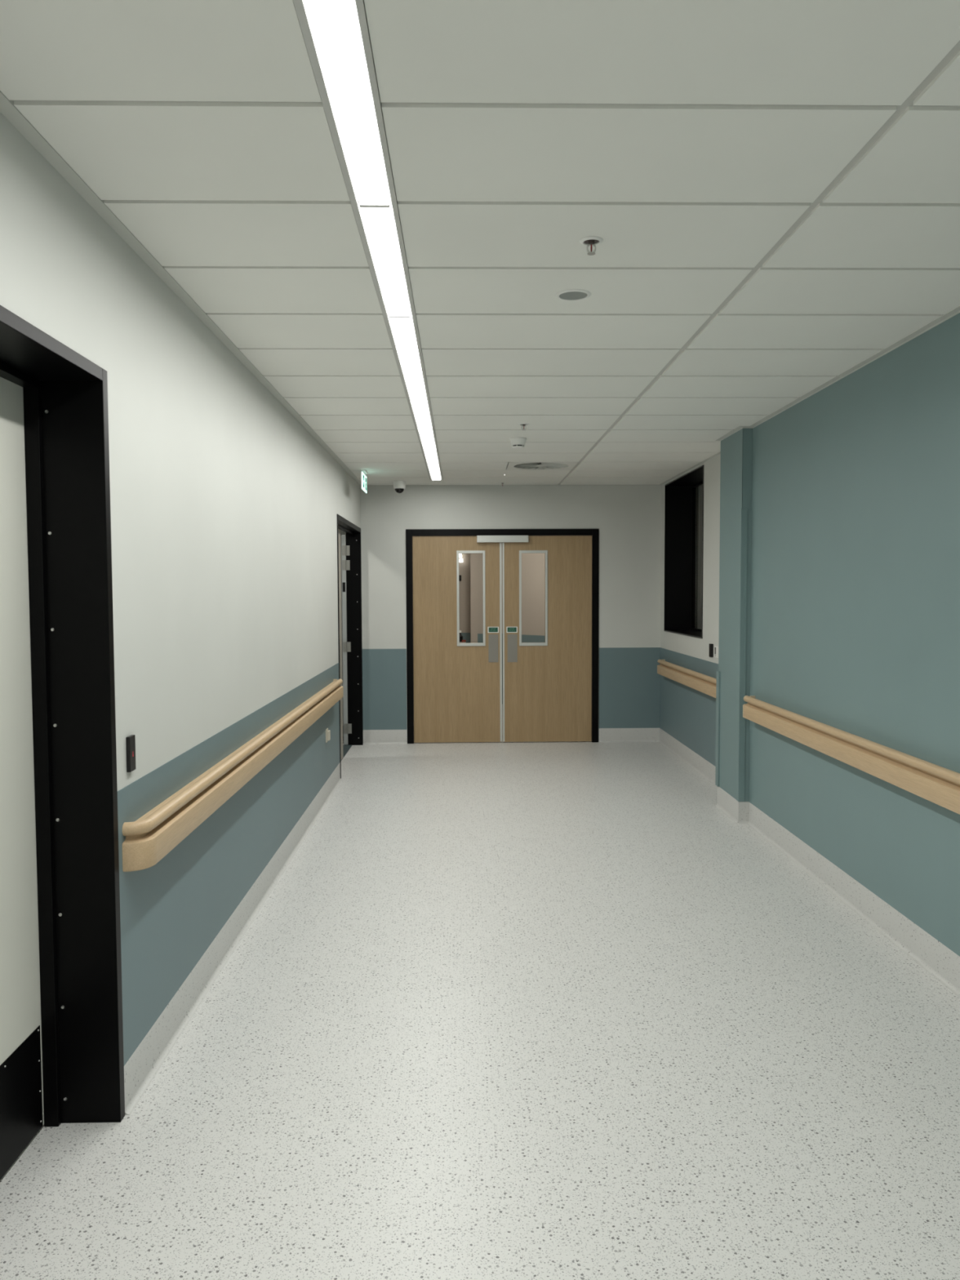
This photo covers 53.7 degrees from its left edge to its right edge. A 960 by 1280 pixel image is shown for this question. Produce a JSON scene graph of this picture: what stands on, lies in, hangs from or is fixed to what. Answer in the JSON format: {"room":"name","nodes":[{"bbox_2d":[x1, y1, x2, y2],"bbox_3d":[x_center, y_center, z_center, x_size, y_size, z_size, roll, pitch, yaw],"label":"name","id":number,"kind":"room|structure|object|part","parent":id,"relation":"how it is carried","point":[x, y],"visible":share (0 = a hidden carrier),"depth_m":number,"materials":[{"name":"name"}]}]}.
{"room":"hospital interior","nodes":[
{"label":"hospital interior","id":0,"kind":"room"},
{"bbox_2d":[0,111,360,1065],"bbox_3d":[-1.211,-0.044,3.272,0.262,2.878,12.985,0,3,-1],"label":"wall","id":1,"kind":"structure","parent":0,"point":[224,508],"depth_m":3.48,"materials":[{"name":"white paint"}]},
{"bbox_2d":[0,305,124,1180],"bbox_3d":[-1.179,0.364,2.027,0.260,2.193,1.493,0,3,-1],"label":"door","id":2,"kind":"structure","parent":1,"relation":"in","point":[62,1060],"depth_m":2.71,"materials":[{"name":"black metal"}]},
{"bbox_2d":[125,734,135,772],"bbox_3d":[-1.066,0.347,2.899,0.012,0.108,0.050,0,3,-1],"label":"card reader","id":3,"kind":"object","parent":1,"relation":"attached to","point":[131,740],"visible":1,"depth_m":2.88,"materials":[{"name":"black plastic"}]},
{"bbox_2d":[0,90,360,485],"bbox_3d":[-1.065,-1.234,3.153,0.041,0.014,12.865,0,3,-1],"label":"trim","id":4,"kind":"structure","parent":1,"relation":"attached to","point":[7,108],"depth_m":2.83,"materials":[{"name":"grey paint"}]},
{"bbox_2d":[122,679,343,871],"bbox_3d":[-1.075,0.502,5.169,0.076,0.147,4.680,0,3,-1],"label":"handrail","id":5,"kind":"object","parent":1,"relation":"attached to","point":[153,835],"visible":1,"depth_m":3.58,"materials":[{"name":"brown wood"}]},
{"bbox_2d":[124,762,342,1115],"bbox_3d":[-1.047,1.373,2.368,0.022,0.146,11.028,0,3,-1],"label":"baseboard","id":6,"kind":"structure","parent":1,"relation":"attached to","point":[140,1070],"depth_m":3.77,"materials":[{"name":"plastic"}]},
{"bbox_2d":[325,728,330,742],"bbox_3d":[-1.135,0.713,7.086,0.028,0.098,0.080,0,3,-1],"label":"wall socket","id":7,"kind":"object","parent":1,"relation":"attached to","point":[327,731],"visible":1,"depth_m":7.06,"materials":[{"name":"beige plastic"}]},
{"bbox_3d":[-1.144,0.713,7.086,0.010,0.098,0.080,0,3,-1],"label":"plate","id":8,"kind":"part","parent":7,"relation":"part of","materials":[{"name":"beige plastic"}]},
{"bbox_2d":[337,514,363,778],"bbox_3d":[-1.282,-0.004,9.129,0.192,2.193,2.619,0,3,-1],"label":"door","id":9,"kind":"structure","parent":1,"relation":"in","point":[351,557],"depth_m":9.56,"materials":[{"name":"black metal"}]},
{"bbox_2d":[340,529,346,725],"bbox_3d":[-2.582,-0.332,8.947,2.621,2.878,4.240,0,3,-1],"label":"wall","id":10,"kind":"structure","parent":0,"point":[342,532],"depth_m":10.97,"materials":[{"name":"white paint"}]},
{"bbox_2d":[0,704,959,1279],"bbox_3d":[-0.300,1.323,5.571,6.800,0.103,17.400,0,3,-1],"label":"floor","id":11,"kind":"structure","parent":0,"point":[502,1011],"depth_m":3.08,"materials":[{"name":"plastic"}]},
{"bbox_2d":[0,0,959,484],"bbox_3d":[0.519,-1.412,3.184,3.732,0.350,13.085,0,3,-1],"label":"ceiling","id":12,"kind":"structure","parent":0,"point":[771,188],"depth_m":2.57,"materials":[{"name":"tile"}]},
{"bbox_2d":[360,469,367,493],"bbox_3d":[-1.030,-1.415,8.445,0.040,0.176,0.390,0,3,-1],"label":"exit sign","id":13,"kind":"object","parent":12,"relation":"hanging from","point":[363,477],"visible":1,"depth_m":8.37,"materials":[{"name":"white plastic"}]},
{"bbox_2d":[293,0,443,479],"bbox_3d":[-0.301,-1.247,3.065,0.126,0.060,12.062,0,3,-1],"label":"linear light","id":14,"kind":"object","parent":12,"relation":"attached to","point":[335,33],"visible":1,"depth_m":2.39,"materials":[{"name":"grey"}]},
{"bbox_2d":[306,0,389,199],"bbox_3d":[-0.280,-1.185,2.083,0.082,0.005,1.048,0,3,-1],"label":"diffuser","id":15,"kind":"object","parent":14,"relation":"attached to","point":[336,33],"depth_m":2.04,"materials":[{"name":"white plastic"}]},
{"bbox_2d":[361,202,409,312],"bbox_3d":[-0.300,-1.239,3.136,0.082,0.005,1.048,0,3,-1],"label":"diffuser","id":16,"kind":"object","parent":14,"relation":"attached to","point":[381,235],"depth_m":3.02,"materials":[{"name":"white plastic"}]},
{"bbox_2d":[390,312,421,374],"bbox_3d":[-0.321,-1.294,4.188,0.082,0.005,1.048,0,3,-1],"label":"diffuser","id":17,"kind":"object","parent":14,"relation":"attached to","point":[405,340],"depth_m":4.09,"materials":[{"name":"white plastic"}]},
{"bbox_2d":[405,377,428,413],"bbox_3d":[-0.341,-1.348,5.240,0.082,0.005,1.048,0,3,-1],"label":"diffuser","id":18,"kind":"object","parent":14,"relation":"attached to","point":[416,388],"depth_m":5.19,"materials":[{"name":"white plastic"}]},
{"bbox_2d":[415,413,434,441],"bbox_3d":[-0.361,-1.403,6.292,0.082,0.005,1.048,0,3,-1],"label":"diffuser","id":19,"kind":"object","parent":14,"relation":"attached to","point":[424,424],"depth_m":6.23,"materials":[{"name":"white plastic"}]},
{"bbox_2d":[423,444,437,461],"bbox_3d":[-0.382,-1.457,7.345,0.082,0.005,1.048,0,3,-1],"label":"diffuser","id":20,"kind":"object","parent":14,"relation":"attached to","point":[430,451],"depth_m":7.37,"materials":[{"name":"white plastic"}]},
{"bbox_2d":[428,462,440,478],"bbox_3d":[-0.404,-1.516,8.473,0.082,0.005,1.202,0,3,-1],"label":"diffuser","id":21,"kind":"object","parent":14,"relation":"attached to","point":[434,468],"depth_m":8.47,"materials":[{"name":"white plastic"}]},
{"bbox_2d":[392,480,405,493],"bbox_3d":[-0.783,-1.486,9.222,0.124,0.117,0.124,0,3,-1],"label":"dome camera","id":22,"kind":"object","parent":12,"relation":"attached to","point":[399,486],"visible":1,"depth_m":9.18,"materials":[{"name":"white plastic"}]},
{"bbox_2d":[509,436,526,448],"bbox_3d":[0.268,-1.380,6.664,0.120,0.070,0.120,0,3,-1],"label":"smoke detector","id":23,"kind":"object","parent":12,"relation":"attached to","point":[517,442],"visible":1,"depth_m":6.62,"materials":[{"name":"white plastic"}]},
{"bbox_2d":[518,422,529,431],"bbox_3d":[0.282,-1.366,6.087,0.072,0.040,0.072,0,3,-1],"label":"sprinkler","id":24,"kind":"object","parent":12,"relation":"attached to","point":[523,424],"visible":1,"depth_m":6.08,"materials":[{"name":"white metal"}]},
{"bbox_2d":[506,462,577,470],"bbox_3d":[0.525,-1.510,8.151,0.574,0.036,0.504,0,3,-1],"label":"ceiling vent","id":25,"kind":"object","parent":12,"relation":"in","point":[512,465],"visible":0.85,"depth_m":8.16,"materials":[{"name":"white metal"}]},
{"bbox_2d":[555,288,591,300],"bbox_3d":[0.338,-1.246,3.429,0.128,0.005,0.128,0,3,-1],"label":"ceiling speaker","id":26,"kind":"object","parent":12,"relation":"attached to","point":[572,294],"visible":1,"depth_m":3.42,"materials":[{"name":"white plastic"}]},
{"bbox_2d":[579,236,603,255],"bbox_3d":[0.341,-1.201,2.901,0.072,0.040,0.072,0,3,-1],"label":"sprinkler","id":27,"kind":"object","parent":12,"relation":"attached to","point":[588,241],"visible":1,"depth_m":2.90,"materials":[{"name":"white metal"}]},
{"bbox_2d":[583,239,599,244],"bbox_3d":[0.341,-1.216,2.900,0.047,0.009,0.047,0,3,-1],"label":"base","id":28,"kind":"object","parent":27,"relation":"attached to","point":[586,242],"depth_m":2.90,"materials":[{"name":"silver metal"}]},
{"bbox_2d":[458,542,502,704],"bbox_3d":[0.227,-0.480,11.585,3.060,2.878,3.585,0,3,-1],"label":"wall","id":29,"kind":"structure","parent":0,"point":[501,543],"depth_m":13.04,"materials":[{"name":"paint"}]},
{"bbox_2d":[360,462,661,729],"bbox_3d":[0.309,-0.384,9.725,3.312,2.878,0.122,0,3,-1],"label":"wall","id":30,"kind":"structure","parent":0,"point":[627,517],"depth_m":9.65,"materials":[{"name":"white paint"}]},
{"bbox_2d":[405,528,599,743],"bbox_3d":[0.232,-0.036,9.711,1.961,2.185,0.142,0,3,-1],"label":"door","id":31,"kind":"structure","parent":30,"relation":"in","point":[542,585],"depth_m":9.69,"materials":[{"name":"brown wood"}]},
{"bbox_3d":[-0.091,-0.423,9.660,0.290,0.972,0.008,0,3,-1],"label":"vision frame","id":32,"kind":"part","parent":31,"relation":"part of","materials":[{"name":"silver metal"}]},
{"bbox_3d":[-0.092,-0.426,9.685,0.241,0.912,0.006,0,3,-1],"label":"glass pane","id":33,"kind":"part","parent":31,"relation":"part of","materials":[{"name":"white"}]},
{"bbox_3d":[0.137,0.085,9.694,0.101,0.287,0.002,0,3,-1],"label":"push plate","id":34,"kind":"part","parent":31,"relation":"part of","materials":[{"name":"silver metal"}]},
{"bbox_3d":[0.332,0.084,9.697,0.102,0.287,0.002,0,3,-1],"label":"push plate","id":35,"kind":"part","parent":31,"relation":"part of","materials":[{"name":"silver metal"}]},
{"bbox_3d":[0.544,-0.426,9.672,0.290,0.972,0.008,0,3,-1],"label":"vision frame","id":36,"kind":"part","parent":31,"relation":"part of","materials":[{"name":"silver metal"}]},
{"bbox_3d":[0.544,-0.429,9.697,0.241,0.912,0.006,0,3,-1],"label":"glass pane","id":37,"kind":"part","parent":31,"relation":"part of","materials":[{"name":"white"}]},
{"bbox_2d":[363,728,659,744],"bbox_3d":[0.326,0.986,9.727,3.048,0.146,0.022,0,3,-1],"label":"baseboard","id":38,"kind":"structure","parent":30,"relation":"attached to","point":[605,735],"depth_m":9.75,"materials":[{"name":"plastic"}]},
{"bbox_2d":[366,451,720,485],"bbox_3d":[0.364,-1.500,8.180,3.010,0.014,2.855,0,3,-1],"label":"trim","id":39,"kind":"structure","parent":30,"relation":"attached to","point":[718,453],"depth_m":9.48,"materials":[{"name":"grey paint"}]},
{"bbox_2d":[659,453,720,766],"bbox_3d":[2.083,-0.315,8.259,0.422,2.878,2.885,0,3,-1],"label":"wall","id":40,"kind":"structure","parent":0,"point":[687,714],"depth_m":8.02,"materials":[{"name":"white paint"}]},
{"bbox_2d":[663,464,703,638],"bbox_3d":[2.025,-0.778,8.727,0.336,1.457,1.499,0,3,-1],"label":"window","id":41,"kind":"structure","parent":40,"relation":"in","point":[683,495],"depth_m":9.44,"materials":[{"name":"black"}]},
{"bbox_3d":[2.137,-0.778,8.729,0.024,1.433,1.475,0,3,-1],"label":"sash","id":42,"kind":"part","parent":41,"relation":"part of","materials":[{"name":"black metal"}]},
{"bbox_3d":[2.136,-0.779,8.736,0.006,1.392,1.448,0,3,-1],"label":"glass pane","id":43,"kind":"part","parent":41,"relation":"part of","materials":[{"name":"black glass"}]},
{"bbox_2d":[657,659,716,697],"bbox_3d":[1.838,0.333,8.195,0.076,0.147,2.612,0,3,-1],"label":"handrail","id":44,"kind":"object","parent":40,"relation":"attached to","point":[705,684],"visible":0.59,"depth_m":8.21,"materials":[{"name":"brown wood"}]},
{"bbox_2d":[658,728,716,786],"bbox_3d":[1.869,1.052,8.325,0.022,0.146,2.883,0,3,-1],"label":"baseboard","id":45,"kind":"structure","parent":40,"relation":"attached to","point":[704,767],"depth_m":8.49,"materials":[{"name":"plastic"}]},
{"bbox_2d":[708,643,713,657],"bbox_3d":[1.875,0.084,7.692,0.024,0.108,0.050,0,3,-1],"label":"card reader","id":46,"kind":"object","parent":40,"relation":"attached to","point":[711,646],"visible":1,"depth_m":7.67,"materials":[{"name":"black plastic"}]},
{"bbox_2d":[714,645,718,657],"bbox_3d":[1.887,0.093,7.573,0.002,0.095,0.120,0,3,-1],"label":"notice","id":47,"kind":"object","parent":40,"relation":"attached to","point":[716,647],"visible":0.9,"depth_m":7.57,"materials":[{"name":"white plastic"}]},
{"bbox_2d":[718,426,752,801],"bbox_3d":[1.873,-0.226,6.548,0.302,2.878,0.532,0,3,-1],"label":"wall column","id":48,"kind":"structure","parent":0,"point":[736,448],"depth_m":6.48,"materials":[{"name":"teal paint"}]},
{"bbox_2d":[715,671,720,786],"bbox_3d":[1.735,0.640,6.838,0.052,0.829,0.064,0,3,-1],"label":"guard","id":49,"kind":"object","parent":48,"relation":"attached to","point":[717,680],"visible":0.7,"depth_m":6.82,"materials":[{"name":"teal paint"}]},
{"bbox_2d":[715,786,748,823],"bbox_3d":[1.752,1.142,6.605,0.089,0.146,0.555,0,3,-1],"label":"baseboard","id":50,"kind":"structure","parent":48,"relation":"attached to","point":[738,811],"depth_m":6.48,"materials":[{"name":"plastic"}]},
{"bbox_2d":[715,426,753,440],"bbox_3d":[1.796,-1.418,6.486,0.212,0.014,0.590,0,3,-1],"label":"trim","id":51,"kind":"structure","parent":48,"relation":"attached to","point":[739,427],"depth_m":6.43,"materials":[{"name":"grey paint"}]},
{"bbox_2d":[736,508,747,801],"bbox_3d":[1.743,0.106,6.312,0.042,1.949,0.042,0,3,-1],"label":"guard","id":52,"kind":"object","parent":48,"relation":"attached to","point":[743,512],"visible":1,"depth_m":6.29,"materials":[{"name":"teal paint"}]},
{"bbox_2d":[748,311,959,956],"bbox_3d":[1.946,0.032,1.567,0.122,2.878,9.450,0,3,-1],"label":"wall","id":53,"kind":"structure","parent":0,"point":[855,628],"depth_m":4.46,"materials":[{"name":"teal paint"}]},
{"bbox_2d":[742,695,959,814],"bbox_3d":[1.831,0.627,2.537,0.076,0.147,7.362,0,3,-1],"label":"handrail","id":54,"kind":"object","parent":53,"relation":"attached to","point":[935,784],"visible":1,"depth_m":4.33,"materials":[{"name":"brown wood"}]},
{"bbox_2d":[746,801,959,997],"bbox_3d":[1.882,1.399,1.635,0.022,0.146,9.448,0,3,-1],"label":"baseboard","id":55,"kind":"structure","parent":53,"relation":"attached to","point":[940,962],"depth_m":4.48,"materials":[{"name":"plastic"}]},
{"bbox_2d":[750,306,959,426],"bbox_3d":[1.867,-1.159,1.488,0.030,0.014,9.420,0,3,-1],"label":"trim","id":56,"kind":"structure","parent":53,"relation":"attached to","point":[943,317],"depth_m":4.41,"materials":[{"name":"grey paint"}]}
]}

